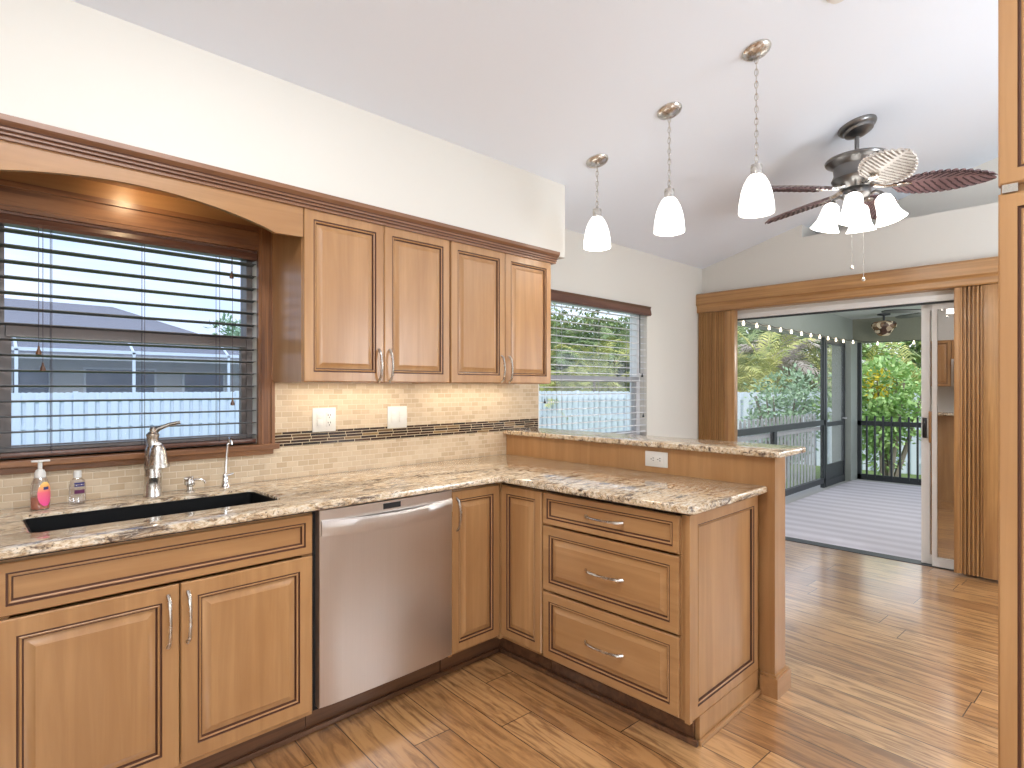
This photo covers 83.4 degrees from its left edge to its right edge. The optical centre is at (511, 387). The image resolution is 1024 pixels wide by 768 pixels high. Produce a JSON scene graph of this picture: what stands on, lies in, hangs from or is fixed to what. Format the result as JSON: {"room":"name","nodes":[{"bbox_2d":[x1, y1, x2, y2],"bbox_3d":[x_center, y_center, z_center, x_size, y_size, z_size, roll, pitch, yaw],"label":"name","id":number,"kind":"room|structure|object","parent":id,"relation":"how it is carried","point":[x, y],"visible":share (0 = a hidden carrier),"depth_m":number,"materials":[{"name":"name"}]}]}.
{"room":"kitchen","nodes":[
{"label":"kitchen","id":0,"kind":"room"},
{"bbox_2d":[0,0,564,258],"bbox_3d":[-1.250,-1.049,2.334,4.026,0.472,0.390,0,0,-44],"label":"wall","id":1,"kind":"structure","parent":0,"point":[65,64],"depth_m":2.25,"materials":[{"name":"beige paint"}]},
{"bbox_2d":[0,229,852,509],"bbox_3d":[1.167,0.065,5.081,11.620,2.560,0.250,0,0,-44],"label":"wall","id":2,"kind":"structure","parent":0,"point":[446,421],"depth_m":3.45,"materials":[{"name":"stone"}]},
{"bbox_2d":[0,171,261,227],"bbox_3d":[-1.449,-0.776,2.165,1.204,0.072,0.355,0,0,-44],"label":"trim","id":3,"kind":"structure","parent":2,"relation":"attached to","point":[121,192],"depth_m":2.29,"materials":[{"name":"brown wood"}]},
{"bbox_2d":[0,179,279,474],"bbox_3d":[-1.542,-0.215,2.389,1.082,1.049,0.185,0,0,-44],"label":"window","id":4,"kind":"structure","parent":2,"relation":"in","point":[17,197],"depth_m":2.37,"materials":[{"name":"brown wood"}]},
{"bbox_2d":[0,210,256,458],"bbox_3d":[-1.521,-0.196,2.370,0.898,0.898,0.070,0,0,-44],"label":"window blind","id":5,"kind":"object","parent":4,"relation":"attached to","point":[7,218],"visible":1,"depth_m":2.31,"materials":[{"name":"brown wood"}]},
{"bbox_2d":[312,407,335,431],"bbox_3d":[-0.942,0.159,2.886,0.124,0.120,0.011,0,0,-44],"label":"switch plate","id":6,"kind":"object","parent":2,"relation":"attached to","point":[323,419],"visible":1,"depth_m":2.88,"materials":[{"name":"white plastic"}]},
{"bbox_2d":[316,413,322,426],"bbox_3d":[-0.957,0.159,2.866,0.034,0.068,0.005,0,0,-44],"label":"rocker switch","id":7,"kind":"object","parent":6,"relation":"attached to","point":[319,416],"depth_m":2.86,"materials":[{"name":"white plastic"}]},
{"bbox_2d":[326,412,331,426],"bbox_3d":[-0.922,0.159,2.902,0.034,0.072,0.002,0,0,-44],"label":"receptacle","id":8,"kind":"object","parent":6,"relation":"attached to","point":[328,414],"depth_m":2.90,"materials":[{"name":"white plastic"}]},
{"bbox_2d":[273,208,448,383],"bbox_3d":[-0.719,-0.401,2.848,0.791,0.752,0.389,0,0,-44],"label":"upper cabinet","id":9,"kind":"object","parent":2,"relation":"attached to","point":[355,301],"visible":1,"depth_m":2.66,"materials":[{"name":"brown wood"}]},
{"bbox_2d":[0,140,302,237],"bbox_3d":[-1.331,-0.706,2.043,1.204,0.129,0.020,0,0,-44],"label":"arched valance","id":10,"kind":"object","parent":9,"relation":"attached to","point":[279,218],"visible":1,"depth_m":2.09,"materials":[{"name":"brown wood"}]},
{"bbox_2d":[0,113,559,264],"bbox_3d":[-0.858,-0.803,2.476,3.145,0.067,0.072,0,0,-44],"label":"trim","id":11,"kind":"structure","parent":9,"relation":"attached to","point":[13,129],"depth_m":2.23,"materials":[{"name":"brown wood"}]},
{"bbox_2d":[387,406,406,427],"bbox_3d":[-0.634,0.161,3.183,0.124,0.120,0.011,0,0,-44],"label":"switch plate","id":12,"kind":"object","parent":2,"relation":"attached to","point":[396,415],"visible":1,"depth_m":3.18,"materials":[{"name":"white plastic"}]},
{"bbox_2d":[391,411,395,423],"bbox_3d":[-0.650,0.161,3.164,0.034,0.068,0.005,0,0,-44],"label":"rocker switch","id":13,"kind":"object","parent":12,"relation":"attached to","point":[393,413],"depth_m":3.16,"materials":[{"name":"white plastic"}]},
{"bbox_2d":[399,411,403,422],"bbox_3d":[-0.614,0.161,3.199,0.034,0.068,0.005,0,0,-44],"label":"rocker switch","id":14,"kind":"object","parent":12,"relation":"attached to","point":[401,413],"depth_m":3.20,"materials":[{"name":"white plastic"}]},
{"bbox_2d":[421,241,550,383],"bbox_3d":[-0.150,-0.401,3.399,0.785,0.752,0.389,0,0,-44],"label":"upper cabinet","id":15,"kind":"object","parent":2,"relation":"attached to","point":[500,303],"visible":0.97,"depth_m":3.25,"materials":[{"name":"brown wood"}]},
{"bbox_2d":[551,301,639,434],"bbox_3d":[0.632,-0.113,4.513,1.390,1.145,0.160,0,0,-44],"label":"window","id":16,"kind":"structure","parent":2,"relation":"in","point":[636,383],"depth_m":4.96,"materials":[{"name":"white plastic"}]},
{"bbox_2d":[539,289,651,433],"bbox_3d":[0.672,-0.137,4.471,1.370,1.113,0.089,0,0,-44],"label":"window blind","id":17,"kind":"object","parent":16,"relation":"attached to","point":[558,296],"visible":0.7,"depth_m":4.43,"materials":[{"name":"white wood"}]},
{"bbox_2d":[738,321,846,340],"bbox_3d":[3.468,-0.891,7.650,4.840,0.368,0.762,0,0,-44],"label":"trim","id":18,"kind":"structure","parent":2,"relation":"attached to","point":[738,321],"depth_m":7.07,"materials":[{"name":"beige"}]},
{"bbox_2d":[742,320,914,344],"bbox_3d":[3.906,-0.676,7.352,4.392,0.095,1.056,0,0,-28],"label":"string lights","id":19,"kind":"object","parent":2,"relation":"hanging from","point":[743,323],"visible":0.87,"depth_m":7.50,"materials":[{"name":"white plastic"}]},
{"bbox_2d":[71,0,997,268],"bbox_3d":[1.770,-1.639,1.369,7.320,1.039,6.280,0,0,-44],"label":"ceiling","id":20,"kind":"structure","parent":0,"point":[542,88],"depth_m":2.81,"materials":[{"name":"white paint"}]},
{"bbox_2d":[583,153,610,250],"bbox_3d":[0.501,-1.090,3.383,0.160,0.534,0.160,0,0,-44],"label":"pendant lamp","id":21,"kind":"object","parent":20,"relation":"hanging from","point":[597,236],"visible":1,"depth_m":3.34,"materials":[{"name":"white glass"}]},
{"bbox_2d":[593,205,601,216],"bbox_3d":[0.501,-1.037,3.383,0.058,0.076,0.058,0,0,-44],"label":"socket","id":22,"kind":"object","parent":21,"relation":"attached to","point":[597,212],"depth_m":3.36,"materials":[{"name":"silver metal"}]},
{"bbox_2d":[654,102,684,235],"bbox_3d":[0.832,-1.155,3.041,0.160,0.663,0.160,0,0,-44],"label":"pendant lamp","id":23,"kind":"object","parent":20,"relation":"hanging from","point":[669,219],"visible":1,"depth_m":3.00,"materials":[{"name":"white glass"}]},
{"bbox_2d":[664,185,673,197],"bbox_3d":[0.832,-1.037,3.041,0.058,0.076,0.058,0,0,-44],"label":"socket","id":24,"kind":"object","parent":23,"relation":"attached to","point":[668,192],"depth_m":3.02,"materials":[{"name":"silver metal"}]},
{"bbox_2d":[738,39,774,217],"bbox_3d":[1.152,-1.217,2.711,0.160,0.788,0.160,0,0,-44],"label":"pendant lamp","id":25,"kind":"object","parent":20,"relation":"hanging from","point":[756,198],"visible":1,"depth_m":2.68,"materials":[{"name":"white glass"}]},
{"bbox_2d":[750,160,762,174],"bbox_3d":[1.152,-1.037,2.711,0.058,0.076,0.058,0,0,-44],"label":"socket","id":26,"kind":"object","parent":25,"relation":"attached to","point":[756,168],"depth_m":2.69,"materials":[{"name":"silver metal"}]},
{"bbox_2d":[826,0,843,3],"bbox_3d":[1.392,-1.681,2.442,0.110,0.051,0.109,0,0,-44],"label":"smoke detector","id":27,"kind":"object","parent":20,"relation":"attached to","point":[828,1],"visible":1,"depth_m":2.47,"materials":[{"name":"white plastic"}]},
{"bbox_2d":[765,114,997,280],"bbox_3d":[2.064,-1.146,3.535,1.228,0.996,1.289,0,0,-7],"label":"ceiling fan","id":28,"kind":"object","parent":20,"relation":"hanging from","point":[855,171],"visible":0.94,"depth_m":3.44,"materials":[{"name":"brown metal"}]},
{"bbox_2d":[233,540,997,767],"bbox_3d":[1.551,1.395,1.157,6.710,0.100,6.280,0,0,-44],"label":"floor","id":29,"kind":"structure","parent":0,"point":[892,663],"depth_m":2.40,"materials":[{"name":"brown wood"}]},
{"bbox_2d":[0,512,311,767],"bbox_3d":[-1.284,0.907,2.074,0.910,0.876,0.675,0,0,-44],"label":"base cabinet","id":30,"kind":"object","parent":29,"relation":"on","point":[190,649],"visible":0.98,"depth_m":1.82,"materials":[{"name":"brown wood"}]},
{"bbox_2d":[0,454,766,560],"bbox_3d":[-0.837,0.450,1.807,3.881,0.038,1.703,0,0,-44],"label":"countertop","id":31,"kind":"structure","parent":30,"relation":"on","point":[677,494],"depth_m":2.36,"materials":[{"name":"stone"}]},
{"bbox_2d":[30,459,49,510],"bbox_3d":[-1.680,0.344,2.047,0.057,0.175,0.058,0,0,-44],"label":"hand soap bottle","id":32,"kind":"object","parent":31,"relation":"on","point":[41,501],"visible":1,"depth_m":2.04,"materials":[{"name":"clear plastic"}]},
{"bbox_2d":[69,470,85,504],"bbox_3d":[-1.617,0.369,2.140,0.052,0.124,0.038,0,0,-44],"label":"sanitizer bottle","id":33,"kind":"object","parent":31,"relation":"on","point":[76,473],"visible":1,"depth_m":2.13,"materials":[{"name":"clear plastic"}]},
{"bbox_2d":[74,482,84,493],"bbox_3d":[-1.603,0.370,2.131,0.004,0.041,0.031,0,0,38],"label":"print","id":34,"kind":"object","parent":33,"relation":"attached to","point":[75,484],"depth_m":2.13,"materials":[{"name":"blue"}]},
{"bbox_2d":[23,492,275,532],"bbox_3d":[-1.272,0.550,2.087,0.753,0.214,0.324,0,0,-44],"label":"sink","id":35,"kind":"object","parent":31,"relation":"in","point":[79,519],"visible":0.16,"depth_m":2.17,"materials":[{"name":"black"}]},
{"bbox_2d":[143,421,180,496],"bbox_3d":[-1.398,0.282,2.256,0.130,0.299,0.162,0,0,-8],"label":"kitchen faucet","id":36,"kind":"object","parent":31,"relation":"on","point":[155,455],"visible":1,"depth_m":2.27,"materials":[{"name":"silver metal"}]},
{"bbox_2d":[184,476,205,491],"bbox_3d":[-1.321,0.400,2.392,0.081,0.063,0.042,0,0,1],"label":"soap dispenser","id":37,"kind":"object","parent":31,"relation":"on","point":[189,482],"visible":1,"depth_m":2.38,"materials":[{"name":"silver metal"}]},
{"bbox_2d":[220,437,233,487],"bbox_3d":[-1.234,0.322,2.497,0.067,0.219,0.044,0,0,7],"label":"tap","id":38,"kind":"object","parent":31,"relation":"on","point":[225,479],"visible":1,"depth_m":2.49,"materials":[{"name":"silver metal"}]},
{"bbox_2d":[305,490,452,728],"bbox_3d":[-0.710,0.905,2.608,0.647,0.880,0.688,0,0,-44],"label":"dishwasher","id":39,"kind":"object","parent":29,"relation":"on","point":[382,570],"visible":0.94,"depth_m":2.35,"materials":[{"name":"silver metal"}]},
{"bbox_2d":[312,512,318,710],"bbox_3d":[-0.742,0.857,2.640,0.647,0.760,0.598,0,0,-44],"label":"tub","id":40,"kind":"object","parent":39,"relation":"in","point":[314,514],"depth_m":2.20,"materials":[{"name":"black"}]},
{"bbox_2d":[216,647,698,767],"bbox_3d":[-0.633,1.334,1.630,2.652,0.022,1.100,0,0,-44],"label":"baseboard","id":41,"kind":"structure","parent":29,"relation":"on","point":[635,714],"depth_m":2.40,"materials":[{"name":"brown wood"}]},
{"bbox_2d":[440,483,551,671],"bbox_3d":[-0.071,0.907,3.075,0.915,0.876,0.907,0,0,-44],"label":"base cabinet","id":42,"kind":"object","parent":29,"relation":"on","point":[497,528],"visible":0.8,"depth_m":2.73,"materials":[{"name":"brown wood"}]},
{"bbox_2d":[543,491,760,746],"bbox_3d":[0.604,0.907,2.570,0.647,0.876,0.747,0,0,-44],"label":"base cabinet","id":43,"kind":"object","parent":29,"relation":"on","point":[654,613],"visible":0.94,"depth_m":2.33,"materials":[{"name":"brown wood"}]},
{"bbox_2d":[998,0,1023,767],"bbox_3d":[1.457,0.135,1.070,0.685,2.420,0.787,0,0,-44],"label":"pantry cabinet","id":44,"kind":"object","parent":29,"relation":"on","point":[1010,12],"visible":1,"depth_m":1.13,"materials":[{"name":"brown wood"}]},
{"bbox_2d":[506,434,784,688],"bbox_3d":[0.593,0.823,3.180,0.115,1.044,1.743,0,0,-43],"label":"wall","id":45,"kind":"structure","parent":0,"point":[768,472],"depth_m":2.58,"materials":[{"name":"brown wood"}]},
{"bbox_2d":[503,428,805,457],"bbox_3d":[0.656,0.287,3.212,0.359,0.027,1.763,0,0,-44],"label":"bar","id":46,"kind":"object","parent":45,"relation":"on","point":[714,446],"visible":1,"depth_m":2.94,"materials":[{"name":"stone"}]},
{"bbox_2d":[645,451,667,467],"bbox_3d":[0.737,0.364,2.936,0.008,0.078,0.130,0,0,-44],"label":"outlet plate","id":47,"kind":"object","parent":45,"relation":"attached to","point":[652,458],"visible":1,"depth_m":2.93,"materials":[{"name":"white plastic"}]},
{"bbox_2d":[650,455,661,462],"bbox_3d":[0.734,0.364,2.934,0.002,0.036,0.072,0,0,-44],"label":"receptacle","id":48,"kind":"object","parent":47,"relation":"attached to","point":[653,458],"depth_m":2.93,"materials":[{"name":"white plastic"}]},
{"bbox_2d":[760,665,790,699],"bbox_3d":[0.599,1.298,3.173,0.152,0.095,1.761,0,0,-43],"label":"baseboard","id":49,"kind":"structure","parent":45,"relation":"attached to","point":[773,686],"depth_m":2.52,"materials":[{"name":"brown wood"}]},
{"bbox_2d":[832,340,856,480],"bbox_3d":[5.127,0.338,8.841,0.400,2.115,0.260,0,0,-44],"label":"column","id":50,"kind":"structure","parent":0,"point":[850,349],"depth_m":8.71,"materials":[{"name":"grey paint"}]},
{"bbox_2d":[825,339,846,486],"bbox_3d":[4.717,0.355,8.348,0.855,2.080,0.107,0,0,-44],"label":"screen door","id":51,"kind":"structure","parent":50,"relation":"attached to","point":[835,471],"depth_m":8.44,"materials":[{"name":"brown metal"}]},
{"bbox_2d":[702,202,997,313],"bbox_3d":[3.958,-0.028,3.559,0.150,2.846,6.180,0,0,-44],"label":"wall","id":52,"kind":"structure","parent":0,"point":[970,233],"depth_m":4.64,"materials":[{"name":"beige paint"}]},
{"bbox_2d":[699,310,737,441],"bbox_3d":[1.948,0.302,5.446,0.086,2.042,0.348,0,0,-44],"label":"blind","id":53,"kind":"object","parent":52,"relation":"attached to","point":[718,331],"visible":0.45,"depth_m":5.40,"materials":[{"name":"brown wood"}]},
{"bbox_2d":[738,293,953,570],"bbox_3d":[3.091,0.352,4.445,0.162,2.085,2.960,0,0,-44],"label":"door","id":54,"kind":"structure","parent":52,"relation":"in","point":[937,311],"depth_m":4.31,"materials":[{"name":"white metal"}]},
{"bbox_2d":[696,256,997,313],"bbox_3d":[2.971,-0.811,4.375,0.129,0.180,3.326,0,0,-44],"label":"valance","id":55,"kind":"object","parent":52,"relation":"attached to","point":[982,271],"visible":0.95,"depth_m":4.54,"materials":[{"name":"brown wood"}]},
{"bbox_2d":[954,283,997,579],"bbox_3d":[3.316,0.302,4.033,0.088,2.042,0.335,0,0,-44],"label":"blind","id":56,"kind":"object","parent":52,"relation":"attached to","point":[975,307],"visible":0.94,"depth_m":4.05,"materials":[{"name":"brown wood"}]},
{"bbox_2d":[785,479,920,504],"bbox_3d":[5.003,1.470,5.943,4.910,0.150,4.550,0,0,-44],"label":"floor","id":57,"kind":"structure","parent":0,"point":[805,493],"depth_m":7.83,"materials":[{"name":"concrete"}]},
{"bbox_2d":[738,337,824,496],"bbox_3d":[3.143,0.338,6.936,3.360,2.114,0.124,0,0,-44],"label":"porch railing","id":58,"kind":"object","parent":57,"relation":"on","point":[772,432],"visible":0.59,"depth_m":7.58,"materials":[{"name":"brown metal"}]},
{"bbox_2d":[785,480,920,559],"bbox_3d":[4.801,1.389,5.872,4.360,0.012,3.530,0,0,-44],"label":"deck","id":59,"kind":"object","parent":57,"relation":"on","point":[884,518],"visible":0.33,"depth_m":6.09,"materials":[{"name":"grey wood"}]},
{"bbox_2d":[857,343,920,484],"bbox_3d":[6.755,0.350,7.355,0.070,2.090,4.140,0,0,-44],"label":"porch railing","id":60,"kind":"object","parent":57,"relation":"on","point":[916,481],"visible":0.46,"depth_m":8.60,"materials":[{"name":"brown metal"}]},
{"bbox_2d":[830,305,920,319],"bbox_3d":[5.046,-1.105,5.985,4.790,0.100,4.550,0,0,-44],"label":"ceiling","id":61,"kind":"structure","parent":0,"point":[862,314],"depth_m":8.14,"materials":[{"name":"paint"}]},
{"bbox_2d":[871,313,896,335],"bbox_3d":[5.286,-0.896,8.174,0.320,0.318,0.320,0,0,-44],"label":"lamp","id":62,"kind":"object","parent":61,"relation":"hanging from","point":[885,327],"visible":1,"depth_m":8.09,"materials":[{"name":"brown glass"}]},
{"bbox_2d":[881,309,920,318],"bbox_3d":[4.538,-0.895,5.894,1.217,0.320,1.176,0,0,-44],"label":"fan","id":63,"kind":"object","parent":61,"relation":"hanging from","point":[916,312],"visible":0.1,"depth_m":6.02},
{"bbox_2d":[853,316,920,343],"bbox_3d":[6.798,-0.875,7.439,0.250,0.360,4.200,0,0,-44],"label":"wall","id":64,"kind":"structure","parent":0,"point":[907,329],"depth_m":8.49,"materials":[{"name":"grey paint"}]},
{"bbox_2d":[808,157,1000,235],"bbox_3d":[4.494,-1.629,3.430,0.440,0.859,5.250,0,0,-44],"label":"ceiling","id":65,"kind":"structure","parent":0,"point":[915,205],"depth_m":4.56,"materials":[{"name":"beige paint"}]},
{"label":"outside","id":66,"kind":"structure","parent":0,"visible":0},
{"bbox_2d":[546,412,920,488],"bbox_3d":[-3.755,2.045,21.024,140.000,0.200,150.000,0,0,-44],"label":"ground","id":67,"kind":"structure","parent":66,"point":[817,468],"depth_m":12.93,"materials":[{"name":"green plant"}]},
{"bbox_2d":[4,298,238,392],"bbox_3d":[-19.653,-0.830,21.047,20.400,5.550,15.240,0,0,-44],"label":"house","id":68,"kind":"structure","parent":67,"relation":"on","point":[17,347],"depth_m":21.92,"materials":[{"name":"beige paint"}]},
{"bbox_2d":[11,391,238,444],"bbox_3d":[-9.532,1.015,15.704,11.600,1.860,0.100,0,0,-44],"label":"fence","id":69,"kind":"object","parent":67,"relation":"on","point":[96,407],"visible":0.3,"depth_m":14.92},
{"bbox_2d":[205,313,239,335],"bbox_3d":[-17.342,-1.470,37.112,6.158,6.855,5.733,0,0,23],"label":"tree","id":70,"kind":"object","parent":67,"relation":"on","point":[236,332],"visible":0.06,"depth_m":36.48,"materials":[{"name":"green plant"}]},
{"bbox_2d":[548,331,585,389],"bbox_3d":[1.753,-0.343,25.767,3.871,4.576,3.981,0,0,-29],"label":"palm tree","id":71,"kind":"object","parent":67,"relation":"on","point":[553,361],"visible":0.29,"depth_m":25.29,"materials":[{"name":"green plant"}]},
{"bbox_2d":[539,344,601,418],"bbox_3d":[1.202,0.124,22.751,5.162,3.735,4.140,0,0,22],"label":"palm tree","id":72,"kind":"object","parent":67,"relation":"on","point":[552,383],"visible":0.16,"depth_m":22.32,"materials":[{"name":"green plant"}]},
{"bbox_2d":[542,303,621,421],"bbox_3d":[2.252,-1.773,29.893,6.968,7.933,8.150,0,0,0],"label":"tree","id":73,"kind":"object","parent":67,"relation":"on","point":[575,319],"visible":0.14,"depth_m":27.80,"materials":[{"name":"green plant"}]},
{"bbox_2d":[539,390,629,432],"bbox_3d":[3.145,1.015,19.077,0.100,1.860,7.700,0,0,-44],"label":"fence","id":74,"kind":"object","parent":67,"relation":"on","point":[604,396],"visible":0.3,"depth_m":19.65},
{"bbox_2d":[545,336,629,411],"bbox_3d":[3.363,0.028,22.167,5.433,3.932,4.358,0,0,-41],"label":"palm tree","id":75,"kind":"object","parent":67,"relation":"on","point":[600,356],"visible":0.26,"depth_m":22.11,"materials":[{"name":"green plant"}]},
{"bbox_2d":[571,325,629,389],"bbox_3d":[4.735,-0.464,26.113,4.075,4.817,4.191,0,0,0],"label":"palm tree","id":76,"kind":"object","parent":67,"relation":"on","point":[606,336],"visible":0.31,"depth_m":25.95,"materials":[{"name":"green plant"}]},
{"bbox_2d":[582,316,629,391],"bbox_3d":[6.749,-1.773,30.151,6.968,7.933,8.150,0,0,29],"label":"tree","id":77,"kind":"object","parent":67,"relation":"on","point":[609,323],"visible":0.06,"depth_m":27.92,"materials":[{"name":"green plant"}]},
{"bbox_2d":[609,339,629,391],"bbox_3d":[5.293,0.028,22.388,5.433,3.932,4.358,0,0,45],"label":"palm tree","id":78,"kind":"object","parent":67,"relation":"on","point":[628,344],"visible":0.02,"depth_m":22.63,"materials":[{"name":"green plant"}]},
{"bbox_2d":[738,348,774,392],"bbox_3d":[7.788,0.124,20.425,5.162,3.735,4.140,0,0,-43],"label":"palm tree","id":79,"kind":"object","parent":67,"relation":"on","point":[739,358],"visible":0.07,"depth_m":19.72,"materials":[{"name":"green plant"}]},
{"bbox_2d":[738,326,793,381],"bbox_3d":[9.044,-0.464,23.032,4.191,4.817,4.075,0,0,-44],"label":"palm tree","id":80,"kind":"object","parent":67,"relation":"on","point":[752,337],"visible":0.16,"depth_m":22.67,"materials":[{"name":"green plant"}]},
{"bbox_2d":[738,331,815,392],"bbox_3d":[7.753,0.028,18.023,5.433,3.932,4.358,0,0,14],"label":"palm tree","id":81,"kind":"object","parent":67,"relation":"on","point":[754,367],"visible":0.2,"depth_m":17.50,"materials":[{"name":"green plant"}]},
{"bbox_2d":[738,334,829,391],"bbox_3d":[9.372,-0.068,20.181,3.375,4.026,3.032,0,0,-12],"label":"palm tree","id":82,"kind":"object","parent":67,"relation":"on","point":[792,352],"visible":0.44,"depth_m":19.97,"materials":[{"name":"green plant"}]},
{"bbox_2d":[738,363,831,478],"bbox_3d":[5.939,0.702,12.391,1.838,2.508,2.041,0,0,-7],"label":"shrub","id":83,"kind":"object","parent":67,"relation":"on","point":[798,396],"visible":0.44,"depth_m":12.24,"materials":[{"name":"green plant"}]},
{"bbox_2d":[738,326,862,391],"bbox_3d":[13.511,-1.773,28.506,6.968,7.933,8.150,0,0,27],"label":"tree","id":84,"kind":"object","parent":67,"relation":"on","point":[750,330],"visible":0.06,"depth_m":26.89,"materials":[{"name":"green plant"}]},
{"bbox_2d":[738,391,920,474],"bbox_3d":[8.608,1.015,13.439,0.100,1.860,8.000,0,0,-44],"label":"fence","id":85,"kind":"object","parent":67,"relation":"on","point":[741,399],"visible":0.09,"depth_m":14.27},
{"bbox_2d":[795,339,907,390],"bbox_3d":[11.002,0.126,19.870,4.205,3.731,5.188,0,0,-26],"label":"palm tree","id":86,"kind":"object","parent":67,"relation":"on","point":[816,358],"visible":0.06,"depth_m":19.97,"materials":[{"name":"green plant"}]},
{"bbox_2d":[811,342,920,476],"bbox_3d":[7.112,0.311,11.210,2.417,3.294,2.184,0,0,-44],"label":"tree","id":87,"kind":"object","parent":67,"relation":"on","point":[879,404],"visible":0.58,"depth_m":10.85,"materials":[{"name":"green plant"}]},
{"bbox_2d":[816,341,920,387],"bbox_3d":[13.105,-0.223,20.951,3.772,4.335,3.668,0,0,21],"label":"palm tree","id":88,"kind":"object","parent":67,"relation":"on","point":[865,347],"visible":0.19,"depth_m":20.60,"materials":[{"name":"green plant"}]},
{"bbox_2d":[864,341,920,391],"bbox_3d":[18.783,-1.773,24.091,6.968,7.933,8.150,0,0,-40],"label":"tree","id":89,"kind":"object","parent":67,"relation":"on","point":[917,346],"visible":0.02,"depth_m":24.81,"materials":[{"name":"green plant"}]},
{"bbox_2d":[865,342,920,392],"bbox_3d":[12.673,0.124,16.897,4.140,3.735,5.162,0,0,-3],"label":"palm tree","id":90,"kind":"object","parent":67,"relation":"on","point":[908,353],"visible":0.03,"depth_m":18.23,"materials":[{"name":"green plant"}]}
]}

